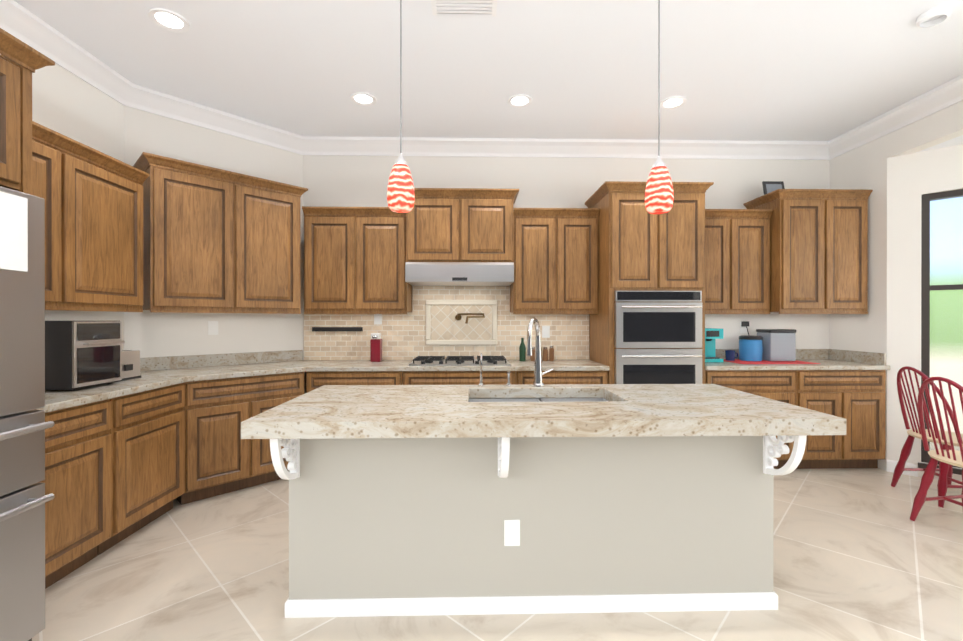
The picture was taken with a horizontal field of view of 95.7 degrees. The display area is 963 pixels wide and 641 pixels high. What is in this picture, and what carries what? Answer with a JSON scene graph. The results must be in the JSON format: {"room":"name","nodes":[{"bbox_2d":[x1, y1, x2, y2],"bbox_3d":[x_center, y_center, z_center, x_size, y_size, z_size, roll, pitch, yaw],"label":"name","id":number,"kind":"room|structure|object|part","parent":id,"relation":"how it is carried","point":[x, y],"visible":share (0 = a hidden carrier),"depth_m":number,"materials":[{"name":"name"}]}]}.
{"room":"kitchen","nodes":[
{"label":"kitchen","id":0,"kind":"room"},
{"bbox_2d":[32,64,123,349],"bbox_3d":[-2.700,-0.223,1.949,0.120,3.050,2.670,0,0,-1],"label":"wall","id":1,"kind":"structure","parent":0,"point":[69,104],"depth_m":2.88,"materials":[{"name":"white paint"}]},
{"bbox_2d":[32,121,148,311],"bbox_3d":[-2.460,-0.532,2.396,0.375,0.952,1.207,0,0,-1],"label":"upper cabinet","id":2,"kind":"object","parent":1,"relation":"attached to","point":[92,197],"visible":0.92,"depth_m":2.56,"materials":[{"name":"brown wood"}]},
{"bbox_2d":[123,105,302,357],"bbox_3d":[-2.246,-0.225,3.788,0.120,3.050,1.478,0,0,44],"label":"wall","id":3,"kind":"structure","parent":0,"point":[147,333],"depth_m":3.65,"materials":[{"name":"white paint"}]},
{"bbox_2d":[208,321,217,334],"bbox_3d":[-2.262,0.062,3.677,0.003,0.115,0.075,0,0,44],"label":"electrical outlet plate","id":4,"kind":"object","parent":3,"relation":"attached to","point":[212,327],"depth_m":3.68,"materials":[{"name":"white plastic"}]},
{"bbox_2d":[133,152,307,313],"bbox_3d":[-2.079,-0.609,3.564,0.425,1.102,1.161,0,0,44],"label":"upper cabinet","id":5,"kind":"object","parent":3,"relation":"attached to","point":[216,240],"visible":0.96,"depth_m":3.35,"materials":[{"name":"brown wood"}]},
{"bbox_2d":[0,0,962,159],"bbox_3d":[0.490,-1.672,0.338,6.180,0.143,7.900,0,0,-1],"label":"crown molding","id":6,"kind":"structure","parent":3,"relation":"attached to","point":[24,25],"depth_m":4.09,"materials":[{"name":"white"}]},
{"bbox_2d":[14,0,962,140],"bbox_3d":[1.968,-1.796,0.824,10.600,0.100,8.800,0,0,-1],"label":"ceiling","id":7,"kind":"structure","parent":0,"point":[781,70],"depth_m":2.96,"materials":[{"name":"white paint"}]},
{"bbox_2d":[148,7,189,32],"bbox_3d":[-1.809,-1.742,2.524,0.204,0.011,0.211,0,0,-1],"label":"recessed light","id":8,"kind":"object","parent":7,"relation":"in","point":[152,12],"depth_m":2.53,"materials":[{"name":"white"}]},
{"bbox_2d":[350,92,375,105],"bbox_3d":[-0.928,-1.743,3.425,0.196,0.011,0.206,0,0,-1],"label":"recessed light","id":9,"kind":"object","parent":7,"relation":"in","point":[360,98],"depth_m":3.43,"materials":[{"name":"white"}]},
{"bbox_2d":[387,0,414,212],"bbox_3d":[-0.388,-1.135,2.099,0.132,1.224,0.132,0,0,-1],"label":"pendant lamp","id":10,"kind":"object","parent":7,"relation":"hanging from","point":[400,194],"visible":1,"depth_m":2.06,"materials":[{"name":"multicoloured glass"}]},
{"bbox_2d":[431,0,496,15],"bbox_3d":[-0.095,-1.740,2.385,0.360,0.015,0.190,0,0,-1],"label":"ceiling vent","id":11,"kind":"object","parent":7,"relation":"in","point":[465,6],"visible":1,"depth_m":2.41,"materials":[{"name":"white metal"}]},
{"bbox_2d":[507,94,531,107],"bbox_3d":[0.302,-1.743,3.455,0.194,0.011,0.207,0,0,-1],"label":"recessed light","id":12,"kind":"object","parent":7,"relation":"in","point":[518,100],"depth_m":3.46,"materials":[{"name":"white"}]},
{"bbox_2d":[645,0,673,213],"bbox_3d":[0.867,-1.135,2.129,0.132,1.224,0.132,0,0,-1],"label":"pendant lamp","id":13,"kind":"object","parent":7,"relation":"hanging from","point":[659,196],"visible":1,"depth_m":2.09,"materials":[{"name":"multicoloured glass"}]},
{"bbox_2d":[660,96,686,109],"bbox_3d":[1.527,-1.743,3.486,0.200,0.011,0.210,0,0,-1],"label":"recessed light","id":14,"kind":"object","parent":7,"relation":"in","point":[673,102],"depth_m":3.49,"materials":[{"name":"white"}]},
{"bbox_2d":[916,6,950,27],"bbox_3d":[2.579,-1.728,2.489,0.140,0.039,0.140,0,0,-1],"label":"smoke detector","id":15,"kind":"object","parent":7,"relation":"attached to","point":[933,16],"visible":1,"depth_m":2.48,"materials":[{"name":"white plastic"}]},
{"bbox_2d":[32,442,962,640],"bbox_3d":[1.968,1.354,0.828,10.600,0.100,8.800,0,0,-1],"label":"floor","id":16,"kind":"structure","parent":0,"point":[859,554],"depth_m":2.13,"materials":[{"name":"tile"}]},
{"bbox_2d":[0,28,54,194],"bbox_3d":[-2.208,0.103,1.290,0.825,2.399,1.104,0,0,-1],"label":"wall cabinet","id":17,"kind":"object","parent":16,"relation":"on","point":[21,62],"visible":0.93,"depth_m":1.73,"materials":[{"name":"brown wood"}]},
{"bbox_2d":[0,186,54,640],"bbox_3d":[-2.118,0.400,1.294,0.893,1.783,0.890,0,0,-1],"label":"refrigerator","id":18,"kind":"object","parent":16,"relation":"on","point":[24,425],"visible":1,"depth_m":1.65,"materials":[{"name":"silver metal"}]},
{"bbox_2d":[37,399,110,588],"bbox_3d":[-2.331,0.864,2.099,0.618,0.874,0.608,0,0,-1],"label":"base cabinet","id":19,"kind":"object","parent":16,"relation":"on","point":[77,481],"visible":0.65,"depth_m":2.19,"materials":[{"name":"brown wood"}]},
{"bbox_2d":[97,383,184,554],"bbox_3d":[-2.346,0.863,2.711,0.618,0.874,0.608,0,0,-1],"label":"base cabinet","id":20,"kind":"object","parent":16,"relation":"on","point":[147,431],"visible":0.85,"depth_m":2.65,"materials":[{"name":"brown wood"}]},
{"bbox_2d":[176,372,303,504],"bbox_3d":[-1.980,0.862,3.530,0.618,0.874,0.852,0,0,44],"label":"base cabinet","id":21,"kind":"object","parent":16,"relation":"on","point":[222,457],"visible":0.67,"depth_m":3.21,"materials":[{"name":"brown wood"}]},
{"bbox_2d":[34,350,608,412],"bbox_3d":[-0.785,0.355,3.046,3.755,0.138,2.425,0,0,-1],"label":"countertop","id":22,"kind":"structure","parent":21,"relation":"on","point":[157,372],"depth_m":3.57,"materials":[{"name":"stone"}]},
{"bbox_2d":[45,321,124,390],"bbox_3d":[-2.376,0.193,2.518,0.434,0.385,0.330,0,0,-1],"label":"toaster oven","id":23,"kind":"object","parent":22,"relation":"on","point":[80,354],"visible":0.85,"depth_m":2.40,"materials":[{"name":"grey metal"}]},
{"bbox_2d":[120,350,140,380],"bbox_3d":[-2.427,0.292,2.832,0.276,0.186,0.228,0,0,-1],"label":"toaster","id":24,"kind":"object","parent":22,"relation":"on","point":[130,364],"visible":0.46,"depth_m":2.86,"materials":[{"name":"silver metal"}]},
{"bbox_2d":[370,333,381,361],"bbox_3d":[-0.986,0.251,4.084,0.090,0.265,0.145,0,0,-1],"label":"canister","id":25,"kind":"object","parent":22,"relation":"on","point":[376,348],"visible":1,"depth_m":4.04,"materials":[{"name":"red paint"}]},
{"bbox_2d":[408,356,510,365],"bbox_3d":[-0.192,0.360,3.956,0.870,0.048,0.500,0,0,-1],"label":"cooktop","id":26,"kind":"object","parent":22,"relation":"in","point":[457,361],"visible":1,"depth_m":3.80,"materials":[{"name":"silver metal"}]},
{"bbox_2d":[519,338,525,360],"bbox_3d":[0.389,0.274,4.130,0.062,0.220,0.062,0,0,-16],"label":"bottle","id":27,"kind":"object","parent":22,"relation":"on","point":[522,351],"depth_m":4.11,"materials":[{"name":"green glass"}]},
{"bbox_2d":[306,371,402,392],"bbox_3d":[-1.072,0.862,3.943,0.800,0.874,0.618,0,0,-1],"label":"base cabinet","id":28,"kind":"object","parent":16,"relation":"on","point":[315,380],"visible":0.19,"depth_m":3.64,"materials":[{"name":"brown wood"}]},
{"bbox_2d":[403,371,515,384],"bbox_3d":[-0.193,0.862,3.965,0.950,0.874,0.618,0,0,-1],"label":"base cabinet","id":29,"kind":"object","parent":16,"relation":"on","point":[449,377],"visible":0.19,"depth_m":3.66,"materials":[{"name":"brown wood"}]},
{"bbox_2d":[241,384,845,617],"bbox_3d":[0.244,0.841,2.121,2.315,0.921,0.930,0,0,-1],"label":"kitchen island","id":30,"kind":"object","parent":16,"relation":"on","point":[420,500],"visible":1,"depth_m":1.94,"materials":[{"name":"grey paint"}]},
{"bbox_2d":[478,353,483,386],"bbox_3d":[-0.002,0.281,2.481,0.036,0.196,0.104,0,0,-1],"label":"tap","id":31,"kind":"object","parent":30,"relation":"on","point":[480,384],"visible":1,"depth_m":2.51,"materials":[{"name":"silver metal"}]},
{"bbox_2d":[506,371,510,386],"bbox_3d":[0.158,0.337,2.504,0.032,0.084,0.061,0,0,-1],"label":"soap dispenser","id":32,"kind":"object","parent":30,"relation":"on","point":[508,384],"visible":1,"depth_m":2.51,"materials":[{"name":"silver metal"}]},
{"bbox_2d":[504,520,519,545],"bbox_3d":[0.136,0.945,1.941,0.070,0.115,0.004,0,0,-1],"label":"outlet","id":33,"kind":"object","parent":30,"relation":"attached to","point":[511,527],"depth_m":1.94,"materials":[{"name":"white plastic"}]},
{"bbox_3d":[0.229,1.265,2.240,2.196,0.072,0.613,0,0,-1],"label":"baseboard","id":34,"kind":"part","parent":30,"relation":"part of","materials":[{"name":"white"}]},
{"bbox_2d":[469,398,606,401],"bbox_3d":[0.314,0.524,2.258,0.776,0.163,0.436,0,0,-1],"label":"sink","id":35,"kind":"object","parent":30,"relation":"in","point":[470,399],"depth_m":2.47,"materials":[{"name":"silver metal"}]},
{"bbox_2d":[526,318,552,386],"bbox_3d":[0.329,0.181,2.454,0.175,0.396,0.204,0,0,-1],"label":"faucet","id":36,"kind":"object","parent":30,"relation":"on","point":[538,379],"visible":1,"depth_m":2.50,"materials":[{"name":"silver metal"}]},
{"bbox_2d":[516,371,607,384],"bbox_3d":[0.677,0.862,3.985,0.780,0.874,0.618,0,0,-1],"label":"base cabinet","id":37,"kind":"object","parent":16,"relation":"on","point":[570,377],"visible":0.19,"depth_m":3.68,"materials":[{"name":"brown wood"}]},
{"bbox_2d":[585,181,713,383],"bbox_3d":[1.483,0.069,3.955,0.916,2.459,0.715,0,0,-1],"label":"tall cabinet","id":38,"kind":"object","parent":16,"relation":"on","point":[647,324],"visible":0.65,"depth_m":3.67,"materials":[{"name":"brown wood"}]},
{"bbox_2d":[705,370,795,468],"bbox_3d":[2.294,0.862,4.024,0.795,0.874,0.618,0,0,-1],"label":"base cabinet","id":39,"kind":"object","parent":16,"relation":"on","point":[778,385],"visible":0.31,"depth_m":3.72,"materials":[{"name":"brown wood"}]},
{"bbox_2d":[705,349,889,369],"bbox_3d":[2.691,0.353,4.024,1.595,0.138,0.637,0,0,-1],"label":"countertop","id":40,"kind":"structure","parent":39,"relation":"on","point":[831,359],"depth_m":3.86,"materials":[{"name":"stone"}]},
{"bbox_2d":[705,328,722,361],"bbox_3d":[2.097,0.229,4.124,0.245,0.310,0.254,0,0,-1],"label":"coffee maker","id":41,"kind":"object","parent":40,"relation":"on","point":[712,335],"visible":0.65,"depth_m":4.01,"materials":[{"name":"teal plastic"}]},
{"bbox_2d":[723,359,820,363],"bbox_3d":[2.641,0.382,4.064,0.700,0.004,0.440,0,0,-1],"label":"mat","id":42,"kind":"object","parent":40,"relation":"on","point":[768,362],"visible":0.64,"depth_m":3.94,"materials":[{"name":"red fabric"}]},
{"bbox_2d":[725,350,737,360],"bbox_3d":[2.375,0.331,4.137,0.116,0.095,0.084,0,0,-1],"label":"mug","id":43,"kind":"object","parent":42,"relation":"on","point":[729,355],"visible":1,"depth_m":4.11,"materials":[{"name":"blue ceramic"}]},
{"bbox_2d":[739,335,762,360],"bbox_3d":[2.549,0.261,4.131,0.194,0.235,0.194,0,0,-1],"label":"canister","id":44,"kind":"object","parent":42,"relation":"on","point":[750,347],"visible":1,"depth_m":4.05,"materials":[{"name":"blue plastic"}]},
{"bbox_2d":[756,329,795,360],"bbox_3d":[2.799,0.231,4.147,0.250,0.295,0.210,0,0,-1],"label":"container","id":45,"kind":"object","parent":42,"relation":"on","point":[778,344],"visible":0.94,"depth_m":4.05,"materials":[{"name":"grey plastic"}]},
{"bbox_2d":[796,370,885,468],"bbox_3d":[3.089,0.862,4.043,0.785,0.874,0.618,0,0,-1],"label":"base cabinet","id":46,"kind":"object","parent":16,"relation":"on","point":[856,399],"visible":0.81,"depth_m":3.74,"materials":[{"name":"brown wood"}]},
{"bbox_2d":[891,366,962,507],"bbox_3d":[3.402,0.821,3.215,0.505,0.963,0.446,0,0,4],"label":"chair","id":47,"kind":"object","parent":16,"relation":"on","point":[944,474],"visible":0.85,"depth_m":3.25,"materials":[{"name":"red paint"}]},
{"bbox_2d":[910,377,962,520],"bbox_3d":[3.015,0.822,2.670,0.505,0.963,0.446,0,0,-6],"label":"chair","id":48,"kind":"object","parent":16,"relation":"on","point":[953,457],"visible":1,"depth_m":2.77,"materials":[{"name":"red paint"}]},
{"bbox_2d":[303,155,829,393],"bbox_3d":[0.908,-0.226,4.362,5.390,3.050,0.120,0,0,-1],"label":"wall","id":49,"kind":"structure","parent":0,"point":[363,181],"depth_m":4.30,"materials":[{"name":"white paint"}]},
{"bbox_2d":[302,206,411,313],"bbox_3d":[-1.135,-0.535,4.061,0.920,0.952,0.375,0,0,-1],"label":"upper cabinet","id":50,"kind":"object","parent":49,"relation":"attached to","point":[354,260],"visible":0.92,"depth_m":3.90,"materials":[{"name":"brown wood"}]},
{"bbox_2d":[374,314,381,324],"bbox_3d":[-1.006,-0.018,4.241,0.075,0.115,0.006,0,0,-1],"label":"electrical outlet plate","id":51,"kind":"object","parent":49,"relation":"attached to","point":[377,317],"depth_m":4.24,"materials":[{"name":"white plastic"}]},
{"bbox_2d":[304,286,588,359],"bbox_3d":[-0.331,-0.063,4.253,2.784,0.894,0.031,0,0,-1],"label":"tile backsplash","id":52,"kind":"structure","parent":49,"relation":"attached to","point":[429,325],"depth_m":4.25,"materials":[{"name":"tile"}]},
{"bbox_2d":[312,327,362,330],"bbox_3d":[-1.394,0.084,4.223,0.480,0.040,0.022,0,0,-1],"label":"rail","id":53,"kind":"object","parent":52,"relation":"attached to","point":[337,328],"visible":0.93,"depth_m":4.21,"materials":[{"name":"black metal"}]},
{"bbox_3d":[-0.195,0.019,4.252,0.700,0.440,0.022,0,0,-1],"label":"frame mount","id":54,"kind":"part","parent":52,"relation":"part of","materials":[{"name":"beige tile"}]},
{"bbox_2d":[455,313,484,323],"bbox_3d":[-0.110,-0.019,4.168,0.285,0.101,0.185,0,0,-1],"label":"pot filler","id":55,"kind":"object","parent":52,"relation":"attached to","point":[458,316],"visible":1,"depth_m":4.16,"materials":[{"name":"brown metal"}]},
{"bbox_2d":[405,188,518,285],"bbox_3d":[-0.194,-0.748,4.019,1.046,0.825,0.504,0,0,-1],"label":"upper cabinet","id":56,"kind":"object","parent":49,"relation":"attached to","point":[459,236],"visible":0.98,"depth_m":3.85,"materials":[{"name":"brown wood"}]},
{"bbox_2d":[405,262,513,285],"bbox_3d":[-0.194,-0.422,4.014,0.940,0.173,0.493,0,0,-1],"label":"range hood","id":57,"kind":"object","parent":56,"relation":"attached to","point":[416,273],"depth_m":3.78,"materials":[{"name":"silver metal"}]},
{"bbox_2d":[542,326,549,337],"bbox_3d":[0.633,0.112,4.280,0.075,0.115,0.006,0,0,-1],"label":"electrical outlet plate","id":58,"kind":"object","parent":49,"relation":"attached to","point":[545,329],"depth_m":4.28,"materials":[{"name":"white plastic"}]},
{"bbox_2d":[510,208,599,313],"bbox_3d":[0.674,-0.535,4.105,0.780,0.952,0.375,0,0,-1],"label":"upper cabinet","id":59,"kind":"object","parent":49,"relation":"attached to","point":[556,259],"visible":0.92,"depth_m":3.95,"materials":[{"name":"brown wood"}]},
{"bbox_2d":[705,209,773,313],"bbox_3d":[2.274,-0.535,4.143,0.760,0.952,0.375,0,0,-1],"label":"upper cabinet","id":60,"kind":"object","parent":49,"relation":"attached to","point":[737,261],"visible":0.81,"depth_m":3.99,"materials":[{"name":"brown wood"}]},
{"bbox_2d":[740,322,747,332],"bbox_3d":[2.612,0.072,4.338,0.075,0.115,0.004,0,0,-1],"label":"electrical outlet plate","id":61,"kind":"object","parent":49,"relation":"attached to","point":[743,329],"depth_m":4.34,"materials":[{"name":"white plastic"}]},
{"bbox_2d":[741,321,748,334],"bbox_3d":[2.647,0.191,4.313,0.124,0.364,0.046,0,0,-1],"label":"plug","id":62,"kind":"object","parent":61,"relation":"attached to","point":[745,323],"visible":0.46,"depth_m":4.30,"materials":[{"name":"grey plastic"}]},
{"bbox_2d":[743,189,872,313],"bbox_3d":[3.036,-0.610,4.101,0.848,1.102,0.495,0,0,-1],"label":"upper cabinet","id":63,"kind":"object","parent":49,"relation":"attached to","point":[818,251],"visible":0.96,"depth_m":3.89,"materials":[{"name":"brown wood"}]},
{"bbox_2d":[762,181,784,194],"bbox_3d":[2.788,-1.236,4.185,0.200,0.188,0.102,0,0,-1],"label":"photo frame","id":64,"kind":"object","parent":63,"relation":"on","point":[769,186],"visible":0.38,"depth_m":4.16,"materials":[{"name":"grey plastic"}]},
{"bbox_2d":[830,101,962,470],"bbox_3d":[3.639,-0.221,0.416,0.120,3.050,7.900,0,0,-1],"label":"wall","id":65,"kind":"structure","parent":0,"point":[864,166],"depth_m":3.86,"materials":[{"name":"white paint"}]},
{"bbox_2d":[887,144,962,482],"bbox_3d":[4.209,-0.049,3.169,1.850,2.700,0.120,0,0,44],"label":"wall","id":66,"kind":"structure","parent":0,"point":[912,178],"depth_m":3.68,"materials":[{"name":"white paint"}]},
{"bbox_2d":[887,460,917,476],"bbox_3d":[3.562,1.250,3.694,0.190,0.100,0.014,0,0,44],"label":"baseboard","id":67,"kind":"structure","parent":66,"relation":"attached to","point":[891,465],"depth_m":3.67,"materials":[{"name":"white"}]},
{"bbox_2d":[918,189,962,474],"bbox_3d":[4.141,0.086,3.199,1.330,2.270,0.130,0,0,44],"label":"window","id":68,"kind":"structure","parent":66,"relation":"in","point":[926,286],"depth_m":3.61,"materials":[{"name":"brown metal"}]},
{"bbox_2d":[916,135,962,152],"bbox_3d":[4.368,-1.448,2.082,1.417,0.100,3.800,0,0,-1],"label":"ceiling","id":69,"kind":"structure","parent":0,"point":[955,141],"depth_m":3.45,"materials":[{"name":"white paint"}]},
{"label":"outside","id":70,"kind":"structure","parent":0,"visible":0},
{"bbox_2d":[930,197,962,433],"bbox_3d":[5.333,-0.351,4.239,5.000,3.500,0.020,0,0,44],"label":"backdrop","id":71,"kind":"structure","parent":70,"point":[935,273],"depth_m":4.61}
]}

